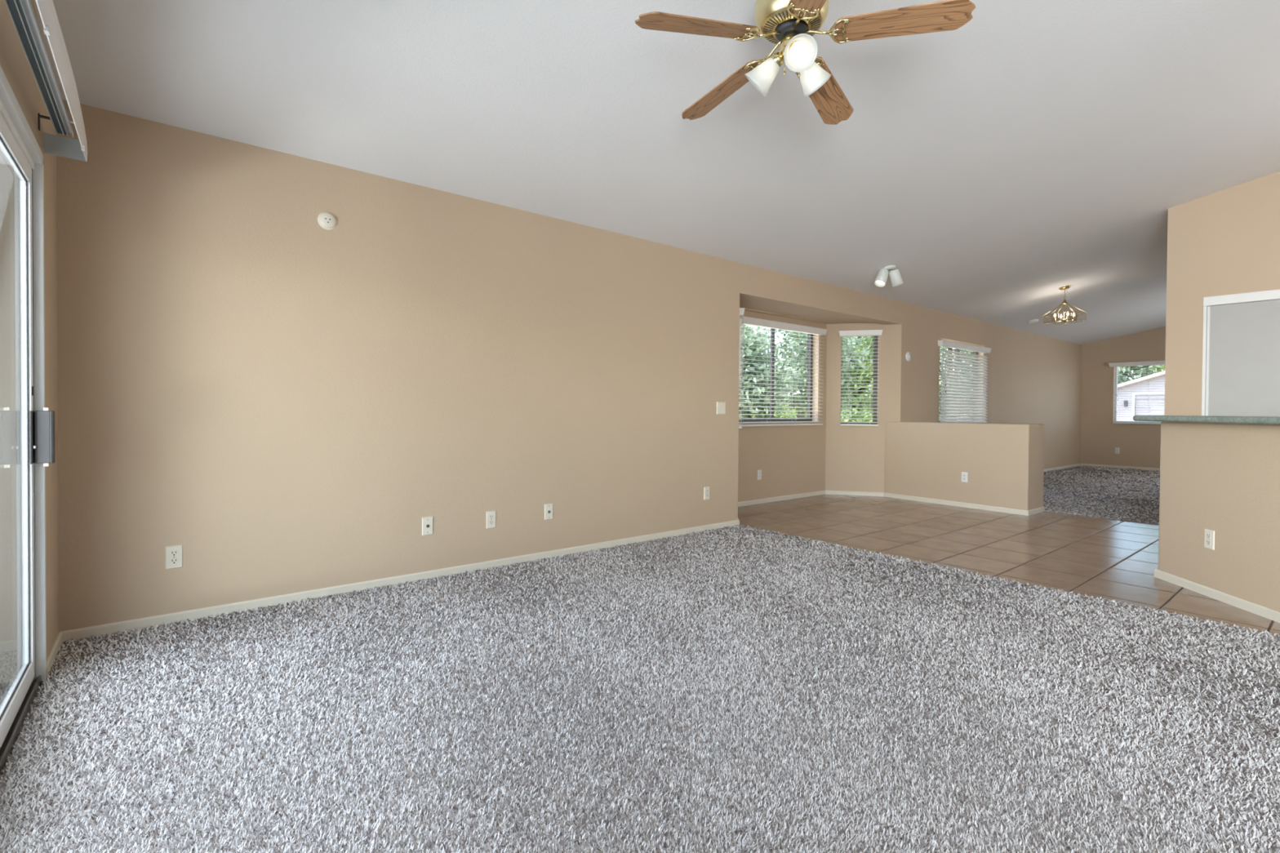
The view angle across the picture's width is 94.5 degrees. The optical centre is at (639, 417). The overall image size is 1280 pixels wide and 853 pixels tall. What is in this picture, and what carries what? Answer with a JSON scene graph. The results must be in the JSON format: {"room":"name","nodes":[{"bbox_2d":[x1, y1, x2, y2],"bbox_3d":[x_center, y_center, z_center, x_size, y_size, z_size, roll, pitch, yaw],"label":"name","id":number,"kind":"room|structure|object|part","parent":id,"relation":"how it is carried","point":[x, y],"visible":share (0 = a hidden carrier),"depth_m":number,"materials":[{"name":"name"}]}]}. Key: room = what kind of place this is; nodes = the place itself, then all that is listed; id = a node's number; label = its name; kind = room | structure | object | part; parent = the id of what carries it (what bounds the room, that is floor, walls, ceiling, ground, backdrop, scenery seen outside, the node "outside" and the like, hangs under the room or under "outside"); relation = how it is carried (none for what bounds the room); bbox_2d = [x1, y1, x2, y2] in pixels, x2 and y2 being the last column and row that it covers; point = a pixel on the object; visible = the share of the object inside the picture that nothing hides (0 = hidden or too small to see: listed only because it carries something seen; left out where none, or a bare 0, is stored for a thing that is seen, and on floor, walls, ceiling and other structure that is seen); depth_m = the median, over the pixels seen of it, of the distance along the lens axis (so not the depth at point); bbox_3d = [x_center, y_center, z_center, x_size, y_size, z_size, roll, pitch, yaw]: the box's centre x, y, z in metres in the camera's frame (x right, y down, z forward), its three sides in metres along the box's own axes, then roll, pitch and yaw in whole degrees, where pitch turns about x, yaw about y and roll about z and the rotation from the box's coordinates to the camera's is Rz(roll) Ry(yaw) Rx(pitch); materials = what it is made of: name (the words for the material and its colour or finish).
{"room":"living room","nodes":[
{"label":"living room","id":0,"kind":"room"},
{"bbox_2d":[0,0,58,657],"bbox_3d":[-0.702,-0.781,0.155,0.150,3.708,6.645,0,1,-39],"label":"wall","id":1,"kind":"structure","parent":0,"point":[14,63],"depth_m":2.46,"materials":[{"name":"beige paint"}]},
{"bbox_2d":[0,65,55,774],"bbox_3d":[-1.607,0.025,1.319,0.198,2.057,2.470,0,1,-39],"label":"door","id":2,"kind":"structure","parent":1,"relation":"in","point":[27,427],"depth_m":2.24,"materials":[{"name":"white paint"}]},
{"bbox_3d":[-1.637,0.030,1.295,0.122,2.045,2.470,0,1,-39],"label":"frame","id":3,"kind":"part","parent":2,"relation":"part of","materials":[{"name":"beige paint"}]},
{"bbox_3d":[-1.961,0.030,1.790,0.006,1.825,1.141,0,1,-39],"label":"glass","id":4,"kind":"part","parent":2,"relation":"part of","materials":[{"name":"clear glass"}]},
{"bbox_3d":[-2.272,0.075,2.248,0.065,0.200,0.052,0,1,-39],"label":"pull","id":5,"kind":"part","parent":2,"relation":"part of","materials":[{"name":"black plastic"}]},
{"bbox_2d":[4,0,87,161],"bbox_3d":[-1.508,-1.111,1.380,0.134,0.143,2.672,0,1,-39],"label":"blind valance","id":6,"kind":"object","parent":1,"relation":"attached to","point":[21,12],"visible":1,"depth_m":1.94,"materials":[{"name":"white plastic"}]},
{"bbox_2d":[45,631,62,679],"bbox_3d":[-2.490,1.006,2.507,0.012,0.052,0.490,0,1,-39],"label":"baseboard","id":7,"kind":"structure","parent":1,"relation":"attached to","point":[53,652],"depth_m":2.50,"materials":[{"name":"beige paint"}]},
{"bbox_2d":[56,99,1081,631],"bbox_3d":[3.139,-0.239,7.438,15.272,2.500,0.150,0,1,-39],"label":"wall","id":8,"kind":"structure","parent":0,"point":[275,396],"depth_m":3.51,"materials":[{"name":"beige paint"}]},
{"bbox_2d":[164,544,182,569],"bbox_3d":[-2.322,0.697,2.946,0.069,0.114,0.008,0,1,-39],"label":"wall outlet","id":9,"kind":"object","parent":8,"relation":"attached to","point":[173,554],"visible":1,"depth_m":2.94,"materials":[{"name":"beige plastic"}]},
{"bbox_2d":[169,558,178,564],"bbox_3d":[-2.320,0.717,2.944,0.034,0.027,0.002,0,1,-39],"label":"receptacle","id":10,"kind":"object","parent":9,"relation":"attached to","point":[172,561],"depth_m":2.94,"materials":[{"name":"beige plastic"}]},
{"bbox_2d":[169,550,178,556],"bbox_3d":[-2.320,0.678,2.944,0.034,0.027,0.002,0,1,-39],"label":"receptacle","id":11,"kind":"object","parent":9,"relation":"attached to","point":[172,553],"depth_m":2.94,"materials":[{"name":"beige plastic"}]},
{"bbox_2d":[317,211,337,230],"bbox_3d":[-1.770,-1.116,3.351,0.100,0.100,0.020,0,1,-39],"label":"round wall plate","id":12,"kind":"object","parent":8,"relation":"attached to","point":[326,220],"visible":1,"depth_m":3.34,"materials":[{"name":"beige plastic"}]},
{"bbox_2d":[422,516,432,535],"bbox_3d":[-1.339,0.687,3.732,0.069,0.114,0.019,0,1,-39],"label":"cable plate","id":13,"kind":"object","parent":8,"relation":"attached to","point":[427,522],"visible":1,"depth_m":3.73,"materials":[{"name":"beige plastic"}]},
{"bbox_2d":[486,511,495,528],"bbox_3d":[-1.008,0.694,4.006,0.069,0.114,0.008,0,1,-39],"label":"wall outlet","id":14,"kind":"object","parent":8,"relation":"attached to","point":[491,516],"visible":1,"depth_m":4.00,"materials":[{"name":"beige plastic"}]},
{"bbox_2d":[544,503,552,519],"bbox_3d":[-0.657,0.685,4.282,0.069,0.114,0.019,0,1,-39],"label":"cable plate","id":15,"kind":"object","parent":8,"relation":"attached to","point":[548,507],"visible":1,"depth_m":4.28,"materials":[{"name":"beige plastic"}]},
{"bbox_2d":[60,463,1080,642],"bbox_3d":[2.954,0.981,7.672,14.972,0.052,0.737,0,1,-39],"label":"baseboard","id":16,"kind":"structure","parent":8,"relation":"attached to","point":[113,628],"depth_m":3.59,"materials":[{"name":"beige paint"}]},
{"bbox_2d":[703,486,709,499],"bbox_3d":[0.601,0.681,5.304,0.069,0.114,0.008,0,1,-39],"label":"wall outlet","id":17,"kind":"object","parent":8,"relation":"attached to","point":[706,490],"visible":1,"depth_m":5.30,"materials":[{"name":"beige plastic"}]},
{"bbox_2d":[716,401,725,414],"bbox_3d":[0.743,-0.084,5.404,0.115,0.114,0.010,0,1,-39],"label":"light switch","id":18,"kind":"object","parent":8,"relation":"attached to","point":[721,406],"visible":1,"depth_m":5.40,"materials":[{"name":"beige plastic"}]},
{"bbox_2d":[905,351,911,361],"bbox_3d":[3.438,-0.776,7.553,0.124,0.124,0.031,0,1,-39],"label":"door chime","id":19,"kind":"object","parent":8,"relation":"attached to","point":[908,356],"visible":1,"depth_m":7.53,"materials":[{"name":"white plastic"}]},
{"bbox_2d":[938,339,977,422],"bbox_3d":[4.610,-0.510,8.665,1.460,1.173,0.050,0,1,-39],"label":"window","id":20,"kind":"structure","parent":8,"relation":"in","point":[956,349],"depth_m":9.08,"materials":[{"name":"brown metal"}]},
{"bbox_2d":[937,339,991,422],"bbox_3d":[4.711,-0.472,8.556,1.619,1.160,0.073,0,1,-39],"label":"window blind","id":21,"kind":"object","parent":20,"relation":"attached to","point":[948,415],"visible":0.85,"depth_m":8.50,"materials":[{"name":"white plastic"}]},
{"bbox_2d":[0,494,1279,776],"bbox_3d":[4.916,1.150,5.240,15.272,0.200,7.450,0,1,-39],"label":"floor","id":22,"kind":"structure","parent":0,"point":[1117,560],"depth_m":4.93,"materials":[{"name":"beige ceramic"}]},
{"bbox_2d":[0,524,1279,852],"bbox_3d":[1.132,1.058,1.665,4.620,0.018,6.341,0,1,-39],"label":"carpet","id":23,"kind":"object","parent":22,"relation":"on","point":[740,688],"visible":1,"depth_m":2.05,"materials":[{"name":"grey carpet"}]},
{"bbox_2d":[1043,465,1159,524],"bbox_3d":[7.396,1.018,8.425,7.128,0.018,3.686,0,1,-39],"label":"carpet","id":24,"kind":"object","parent":22,"relation":"on","point":[1127,495],"visible":0.41,"depth_m":7.93,"materials":[{"name":"grey carpet"}]},
{"bbox_2d":[32,0,1279,345],"bbox_3d":[5.158,-2.096,4.928,15.272,1.456,6.750,0,1,-39],"label":"ceiling","id":25,"kind":"structure","parent":0,"point":[1011,157],"depth_m":3.37,"materials":[{"name":"paint"}]},
{"bbox_2d":[635,0,975,124],"bbox_3d":[0.593,-1.591,2.432,1.254,0.508,1.218,0,1,-39],"label":"ceiling fan","id":26,"kind":"object","parent":25,"relation":"hanging from","point":[791,24],"visible":1,"depth_m":2.32,"materials":[{"name":"brown wood"}]},
{"bbox_3d":[0.221,-1.502,2.271,0.492,0.006,0.142,-5,13,-18],"label":"blade","id":27,"kind":"part","parent":26,"relation":"part of","materials":[{"name":"brown wood"}]},
{"bbox_3d":[0.375,-1.499,2.727,0.142,0.006,0.492,-14,3,-36],"label":"blade","id":28,"kind":"part","parent":26,"relation":"part of","materials":[{"name":"brown wood"}]},
{"bbox_3d":[0.500,-1.409,2.449,0.122,0.142,0.144,0,1,-39],"label":"lamp shade","id":29,"kind":"part","parent":26,"relation":"part of","materials":[{"name":"white glass"}]},
{"bbox_3d":[0.563,-1.474,2.422,0.057,0.074,0.056,0,1,-39],"label":"lamp arm","id":30,"kind":"part","parent":26,"relation":"part of","materials":[{"name":"gold metal"}]},
{"bbox_3d":[0.613,-1.576,2.393,0.244,0.018,0.244,0,1,-39],"label":"vent plate","id":31,"kind":"part","parent":26,"relation":"part of","materials":[{"name":"gold metal"}]},
{"bbox_3d":[0.612,-1.472,2.339,0.054,0.074,0.056,0,1,0],"label":"lamp arm","id":32,"kind":"part","parent":26,"relation":"part of","materials":[{"name":"gold metal"}]},
{"bbox_3d":[0.609,-1.422,2.287,0.076,0.084,0.081,0,1,-39],"label":"bulb","id":33,"kind":"part","parent":26,"relation":"part of","materials":[{"name":"white glass"}]},
{"bbox_3d":[0.607,-1.406,2.266,0.133,0.142,0.139,0,1,-39],"label":"lamp shade","id":34,"kind":"part","parent":26,"relation":"part of","materials":[{"name":"white glass"}]},
{"bbox_3d":[0.608,-1.496,1.984,0.142,0.006,0.492,11,6,-1],"label":"blade","id":35,"kind":"part","parent":26,"relation":"part of","materials":[{"name":"brown wood"}]},
{"bbox_3d":[0.718,-1.408,2.449,0.145,0.142,0.126,0,1,-39],"label":"lamp shade","id":36,"kind":"part","parent":26,"relation":"part of","materials":[{"name":"white glass"}]},
{"bbox_3d":[0.855,-1.489,2.721,0.142,0.006,0.492,-12,-14,34],"label":"blade","id":37,"kind":"part","parent":26,"relation":"part of","materials":[{"name":"brown wood"}]},
{"bbox_3d":[1.003,-1.514,2.262,0.492,0.006,0.142,4,-9,18],"label":"blade","id":38,"kind":"part","parent":26,"relation":"part of","materials":[{"name":"brown wood"}]},
{"bbox_2d":[874,265,903,287],"bbox_3d":[2.578,-1.460,6.130,0.301,0.220,0.142,0,1,-3],"label":"ceiling spotlight","id":39,"kind":"object","parent":25,"relation":"attached to","point":[895,275],"visible":1,"depth_m":6.09,"materials":[{"name":"white metal"}]},
{"bbox_3d":[2.499,-1.437,6.123,0.104,0.122,0.094,0,1,-39],"label":"bulb","id":40,"kind":"part","parent":39,"relation":"part of","materials":[{"name":"white glass"}]},
{"bbox_3d":[2.506,-1.448,6.129,0.166,0.189,0.112,0,1,-39],"label":"lamp shade","id":41,"kind":"part","parent":39,"relation":"part of","materials":[{"name":"white metal"}]},
{"bbox_3d":[2.655,-1.441,6.123,0.149,0.184,0.112,0,1,6],"label":"lamp shade","id":42,"kind":"part","parent":39,"relation":"part of","materials":[{"name":"white metal"}]},
{"bbox_2d":[1027,319,1038,323],"bbox_3d":[6.207,-1.512,9.333,0.140,0.058,0.140,0,1,-39],"label":"smoke detector","id":43,"kind":"object","parent":25,"relation":"attached to","point":[1033,321],"visible":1,"depth_m":9.29,"materials":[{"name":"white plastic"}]},
{"bbox_2d":[1042,284,1087,324],"bbox_3d":[5.467,-1.451,7.611,0.454,0.480,0.466,0,1,-39],"label":"chandelier","id":44,"kind":"object","parent":25,"relation":"hanging from","point":[1064,302],"visible":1,"depth_m":7.60,"materials":[{"name":"gold metal"}]},
{"bbox_3d":[5.466,-1.363,7.612,0.454,0.305,0.466,0,1,-39],"label":"frame","id":45,"kind":"part","parent":44,"relation":"part of","materials":[{"name":"gold metal"}]},
{"bbox_2d":[737,310,826,502],"bbox_3d":[1.712,-0.197,7.218,2.030,2.400,0.150,0,1,-39],"label":"wall","id":46,"kind":"structure","parent":0,"point":[790,459],"depth_m":7.20,"materials":[{"name":"beige paint"}]},
{"bbox_2d":[757,470,761,479],"bbox_3d":[1.391,0.670,6.873,0.069,0.114,0.008,0,1,-39],"label":"wall outlet","id":47,"kind":"object","parent":46,"relation":"attached to","point":[759,472],"visible":1,"depth_m":6.87,"materials":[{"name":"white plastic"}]},
{"bbox_2d":[738,328,813,422],"bbox_3d":[1.606,-0.542,7.172,1.570,1.193,0.050,0,1,-39],"label":"window","id":48,"kind":"structure","parent":46,"relation":"in","point":[810,355],"depth_m":7.39,"materials":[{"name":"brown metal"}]},
{"bbox_2d":[738,315,826,426],"bbox_3d":[1.699,-0.512,7.057,1.729,1.225,0.073,0,1,-39],"label":"window blind","id":49,"kind":"object","parent":48,"relation":"attached to","point":[746,320],"visible":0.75,"depth_m":7.02,"materials":[{"name":"white plastic"}]},
{"bbox_3d":[1.693,0.091,7.068,1.635,0.018,0.048,0,1,-39],"label":"rail","id":50,"kind":"part","parent":49,"relation":"part of","materials":[{"name":"white plastic"}]},
{"bbox_2d":[739,297,871,324],"bbox_3d":[1.853,-1.298,6.828,2.995,0.185,0.805,0,1,-39],"label":"ceiling","id":51,"kind":"structure","parent":0,"point":[751,305],"depth_m":6.84,"materials":[{"name":"beige paint"}]},
{"bbox_2d":[825,322,901,492],"bbox_3d":[2.877,-0.194,7.653,0.898,2.400,0.150,1,1,15],"label":"wall","id":52,"kind":"structure","parent":0,"point":[855,455],"depth_m":7.59,"materials":[{"name":"beige paint"}]},
{"bbox_2d":[840,335,877,424],"bbox_3d":[2.846,-0.512,7.695,0.450,1.218,0.050,1,1,15],"label":"window","id":53,"kind":"structure","parent":52,"relation":"in","point":[875,344],"depth_m":7.62,"materials":[{"name":"brown metal"}]},
{"bbox_2d":[838,329,882,426],"bbox_3d":[2.808,-0.501,7.551,0.529,1.215,0.073,1,1,15],"label":"window blind","id":54,"kind":"object","parent":53,"relation":"attached to","point":[870,333],"visible":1,"depth_m":7.54,"materials":[{"name":"white plastic"}]},
{"bbox_3d":[2.805,0.098,7.563,0.455,0.018,0.048,1,1,15],"label":"rail","id":55,"kind":"part","parent":54,"relation":"part of","materials":[{"name":"white plastic"}]},
{"bbox_3d":[2.809,-0.475,7.556,0.257,1.127,0.055,1,1,15],"label":"ladder cord","id":56,"kind":"part","parent":54,"relation":"part of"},
{"bbox_2d":[884,421,1044,510],"bbox_3d":[3.748,0.542,6.979,0.464,0.957,1.629,0,1,-39],"label":"wall","id":57,"kind":"structure","parent":0,"point":[1003,463],"depth_m":6.69,"materials":[{"name":"beige paint"}]},
{"bbox_2d":[884,492,1044,515],"bbox_3d":[3.741,0.994,6.979,0.477,0.052,1.650,0,1,-39],"label":"baseboard","id":58,"kind":"structure","parent":57,"relation":"attached to","point":[1027,513],"depth_m":6.68,"materials":[{"name":"beige paint"}]},
{"bbox_2d":[961,471,968,482],"bbox_3d":[3.690,0.681,6.723,0.008,0.114,0.069,0,1,-36],"label":"wall outlet","id":59,"kind":"object","parent":57,"relation":"attached to","point":[964,475],"visible":1,"depth_m":6.72,"materials":[{"name":"white plastic"}]},
{"bbox_2d":[1080,326,1165,468],"bbox_3d":[11.067,-0.817,9.651,0.150,3.708,6.645,0,1,-39],"label":"wall","id":60,"kind":"structure","parent":0,"point":[1139,445],"depth_m":11.69,"materials":[{"name":"beige paint"}]},
{"bbox_2d":[1115,448,1119,453],"bbox_3d":[9.382,0.657,11.619,0.008,0.114,0.069,0,1,-39],"label":"wall outlet","id":61,"kind":"object","parent":60,"relation":"attached to","point":[1117,450],"visible":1,"depth_m":11.62,"materials":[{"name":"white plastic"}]},
{"bbox_2d":[1080,463,1159,471],"bbox_3d":[10.160,0.993,10.653,0.012,0.052,3.695,0,1,-39],"label":"baseboard","id":62,"kind":"structure","parent":60,"relation":"attached to","point":[1082,464],"depth_m":11.57,"materials":[{"name":"beige paint"}]},
{"bbox_2d":[1114,366,1160,422],"bbox_3d":[9.908,-0.469,11.144,0.050,1.163,1.515,0,1,-39],"label":"window","id":63,"kind":"structure","parent":60,"relation":"in","point":[1116,367],"depth_m":11.70,"materials":[{"name":"white paint"}]},
{"bbox_2d":[1108,360,1164,424],"bbox_3d":[9.793,-0.465,11.051,0.073,1.193,1.659,0,1,-39],"label":"window blind","id":64,"kind":"object","parent":63,"relation":"attached to","point":[1148,362],"visible":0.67,"depth_m":11.33,"materials":[{"name":"white plastic"}]},
{"bbox_3d":[9.796,-0.435,11.054,0.055,1.097,1.302,0,1,-39],"label":"ladder cord","id":65,"kind":"part","parent":64,"relation":"part of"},
{"bbox_3d":[9.792,0.122,11.061,0.048,0.018,1.500,0,1,-39],"label":"rail","id":66,"kind":"part","parent":64,"relation":"part of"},
{"bbox_2d":[1158,422,1279,612],"bbox_3d":[3.322,0.558,2.446,0.120,1.030,2.900,0,1,6],"label":"wall","id":67,"kind":"structure","parent":0,"point":[1224,478],"depth_m":3.40,"materials":[{"name":"beige paint"}]},
{"bbox_2d":[1133,415,1279,424],"bbox_3d":[3.333,0.023,2.482,0.435,0.038,2.985,0,1,6],"label":"countertop","id":68,"kind":"structure","parent":67,"relation":"on","point":[1195,419],"depth_m":3.32,"materials":[{"name":"grey laminate"}]},
{"bbox_2d":[1204,528,1214,550],"bbox_3d":[3.369,0.722,3.499,0.008,0.114,0.069,0,1,6],"label":"wall outlet","id":69,"kind":"object","parent":67,"relation":"attached to","point":[1209,535],"visible":1,"depth_m":3.49,"materials":[{"name":"beige plastic"}]},
{"bbox_2d":[1205,538,1210,546],"bbox_3d":[3.366,0.742,3.500,0.002,0.037,0.033,0,1,6],"label":"receptacle","id":70,"kind":"object","parent":69,"relation":"attached to","point":[1207,540],"depth_m":3.50,"materials":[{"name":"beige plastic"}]},
{"bbox_2d":[1205,532,1211,539],"bbox_3d":[3.366,0.703,3.499,0.002,0.037,0.033,0,1,6],"label":"receptacle","id":71,"kind":"object","parent":69,"relation":"attached to","point":[1208,535],"depth_m":3.50,"materials":[{"name":"beige plastic"}]},
{"bbox_2d":[1154,568,1279,622],"bbox_3d":[3.253,1.046,2.465,0.012,0.052,2.911,0,1,6],"label":"baseboard","id":72,"kind":"structure","parent":67,"relation":"attached to","point":[1265,612],"depth_m":3.41,"materials":[{"name":"beige paint"}]},
{"bbox_2d":[1164,171,1279,415],"bbox_3d":[6.330,-0.768,4.191,0.880,3.680,3.795,0,1,-39],"label":"wall","id":73,"kind":"structure","parent":0,"point":[1226,242],"depth_m":5.18,"materials":[{"name":"beige paint"}]},
{"bbox_2d":[1201,288,1279,416],"bbox_3d":[5.454,0.008,4.624,0.068,2.105,1.548,0,1,-39],"label":"door","id":74,"kind":"structure","parent":73,"relation":"in","point":[1241,337],"depth_m":5.03,"materials":[{"name":"white paint"}]},
{"bbox_3d":[5.226,0.038,4.906,0.020,2.014,0.776,0,1,-39],"label":"edge frame","id":75,"kind":"part","parent":74,"relation":"part of","materials":[{"name":"white paint"}]},
{"bbox_3d":[0.910,-0.188,6.077,0.831,2.400,0.831,0,1,-39],"label":"wall","id":76,"kind":"structure","parent":0,"visible":0},
{"bbox_2d":[738,307,744,428],"bbox_3d":[1.039,-0.496,6.198,0.073,1.215,0.499,0,1,6],"label":"window blind","id":77,"kind":"object","parent":76,"relation":"attached to","point":[741,309],"visible":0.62,"depth_m":6.05,"materials":[{"name":"white plastic"}]},
{"bbox_3d":[1.035,-0.470,6.199,0.055,1.127,0.257,0,1,6],"label":"ladder cord","id":78,"kind":"part","parent":77,"relation":"part of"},
{"label":"outside","id":79,"kind":"structure","parent":0,"visible":0},
{"bbox_3d":[24.843,1.132,32.915,160.000,0.150,100.000,0,1,-39],"label":"ground","id":80,"kind":"structure","parent":79,"visible":0},
{"bbox_2d":[738,398,802,419],"bbox_3d":[2.444,0.380,11.401,2.110,1.619,1.885,0,1,-13],"label":"bush","id":81,"kind":"object","parent":80,"relation":"on","point":[781,405],"visible":0.02,"depth_m":11.14,"materials":[{"name":"green plant"}]},
{"bbox_2d":[738,324,806,419],"bbox_3d":[1.759,-0.598,11.459,2.345,3.534,2.624,0,1,-14],"label":"tree","id":82,"kind":"object","parent":80,"relation":"on","point":[752,353],"visible":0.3,"depth_m":10.85,"materials":[{"name":"green plant"}]},
{"bbox_2d":[751,326,873,416],"bbox_3d":[3.990,-1.669,13.090,3.682,5.662,3.770,0,1,-24],"label":"tree","id":83,"kind":"object","parent":80,"relation":"on","point":[854,339],"visible":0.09,"depth_m":12.41,"materials":[{"name":"green plant"}]},
{"bbox_2d":[793,400,866,422],"bbox_3d":[4.093,0.357,12.259,1.733,1.660,2.173,0,1,-3],"label":"bush","id":84,"kind":"object","parent":80,"relation":"on","point":[842,406],"visible":0.06,"depth_m":12.47,"materials":[{"name":"green plant"}]},
{"bbox_2d":[847,405,872,422],"bbox_3d":[4.914,0.353,12.893,2.127,1.668,1.754,1,1,42],"label":"bush","id":85,"kind":"object","parent":80,"relation":"on","point":[871,413],"visible":0.07,"depth_m":12.72,"materials":[{"name":"green plant"}]},
{"bbox_2d":[782,332,941,417],"bbox_3d":[4.821,-1.725,13.671,3.164,5.770,3.220,0,1,0],"label":"tree","id":86,"kind":"object","parent":80,"relation":"on","point":[865,380],"visible":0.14,"depth_m":13.15,"materials":[{"name":"green plant"}]},
{"bbox_2d":[775,396,972,420],"bbox_3d":[3.622,0.306,14.622,44.000,1.660,0.200,0,1,-39],"label":"wall","id":87,"kind":"structure","parent":80,"relation":"on","point":[794,402],"depth_m":14.76,"materials":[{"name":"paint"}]},
{"bbox_2d":[860,336,955,420],"bbox_3d":[6.096,-1.921,15.386,3.708,6.138,4.150,1,1,26],"label":"tree","id":88,"kind":"object","parent":80,"relation":"on","point":[942,348],"visible":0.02,"depth_m":15.44,"materials":[{"name":"green plant"}]},
{"bbox_2d":[938,346,973,420],"bbox_3d":[9.047,-1.352,16.724,3.565,5.007,3.611,1,1,19],"label":"tree","id":89,"kind":"object","parent":80,"relation":"on","point":[948,348],"visible":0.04,"depth_m":16.39,"materials":[{"name":"green plant"}]},
{"bbox_2d":[1117,364,1160,384],"bbox_3d":[39.973,-3.926,49.419,5.028,9.773,5.801,0,1,8],"label":"tree","id":90,"kind":"object","parent":80,"relation":"on","point":[1137,370],"visible":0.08,"depth_m":48.08,"materials":[{"name":"green plant"}]},
{"bbox_2d":[1116,370,1164,421],"bbox_3d":[38.555,-1.280,38.764,9.700,4.897,10.650,0,1,-39],"label":"neighbor house","id":91,"kind":"structure","parent":80,"relation":"on","point":[1157,394],"depth_m":38.80,"materials":[{"name":"paint"}]},
{"bbox_2d":[1124,400,1128,406],"bbox_3d":[32.370,-0.931,39.376,0.160,0.400,0.180,0,1,-39],"label":"wall lamp","id":92,"kind":"object","parent":91,"relation":"attached to","point":[1126,402],"depth_m":39.33,"materials":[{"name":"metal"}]},
{"bbox_3d":[34.263,-0.211,37.215,0.130,2.740,5.100,0,1,-39],"label":"garage trim","id":93,"kind":"part","parent":91,"relation":"part of","materials":[{"name":"white plastic"}]},
{"bbox_2d":[1147,364,1164,375],"bbox_3d":[43.740,-4.545,48.208,5.108,11.091,5.335,0,1,-42],"label":"tree","id":94,"kind":"object","parent":80,"relation":"on","point":[1162,366],"visible":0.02,"depth_m":48.50,"materials":[{"name":"green plant"}]}
]}

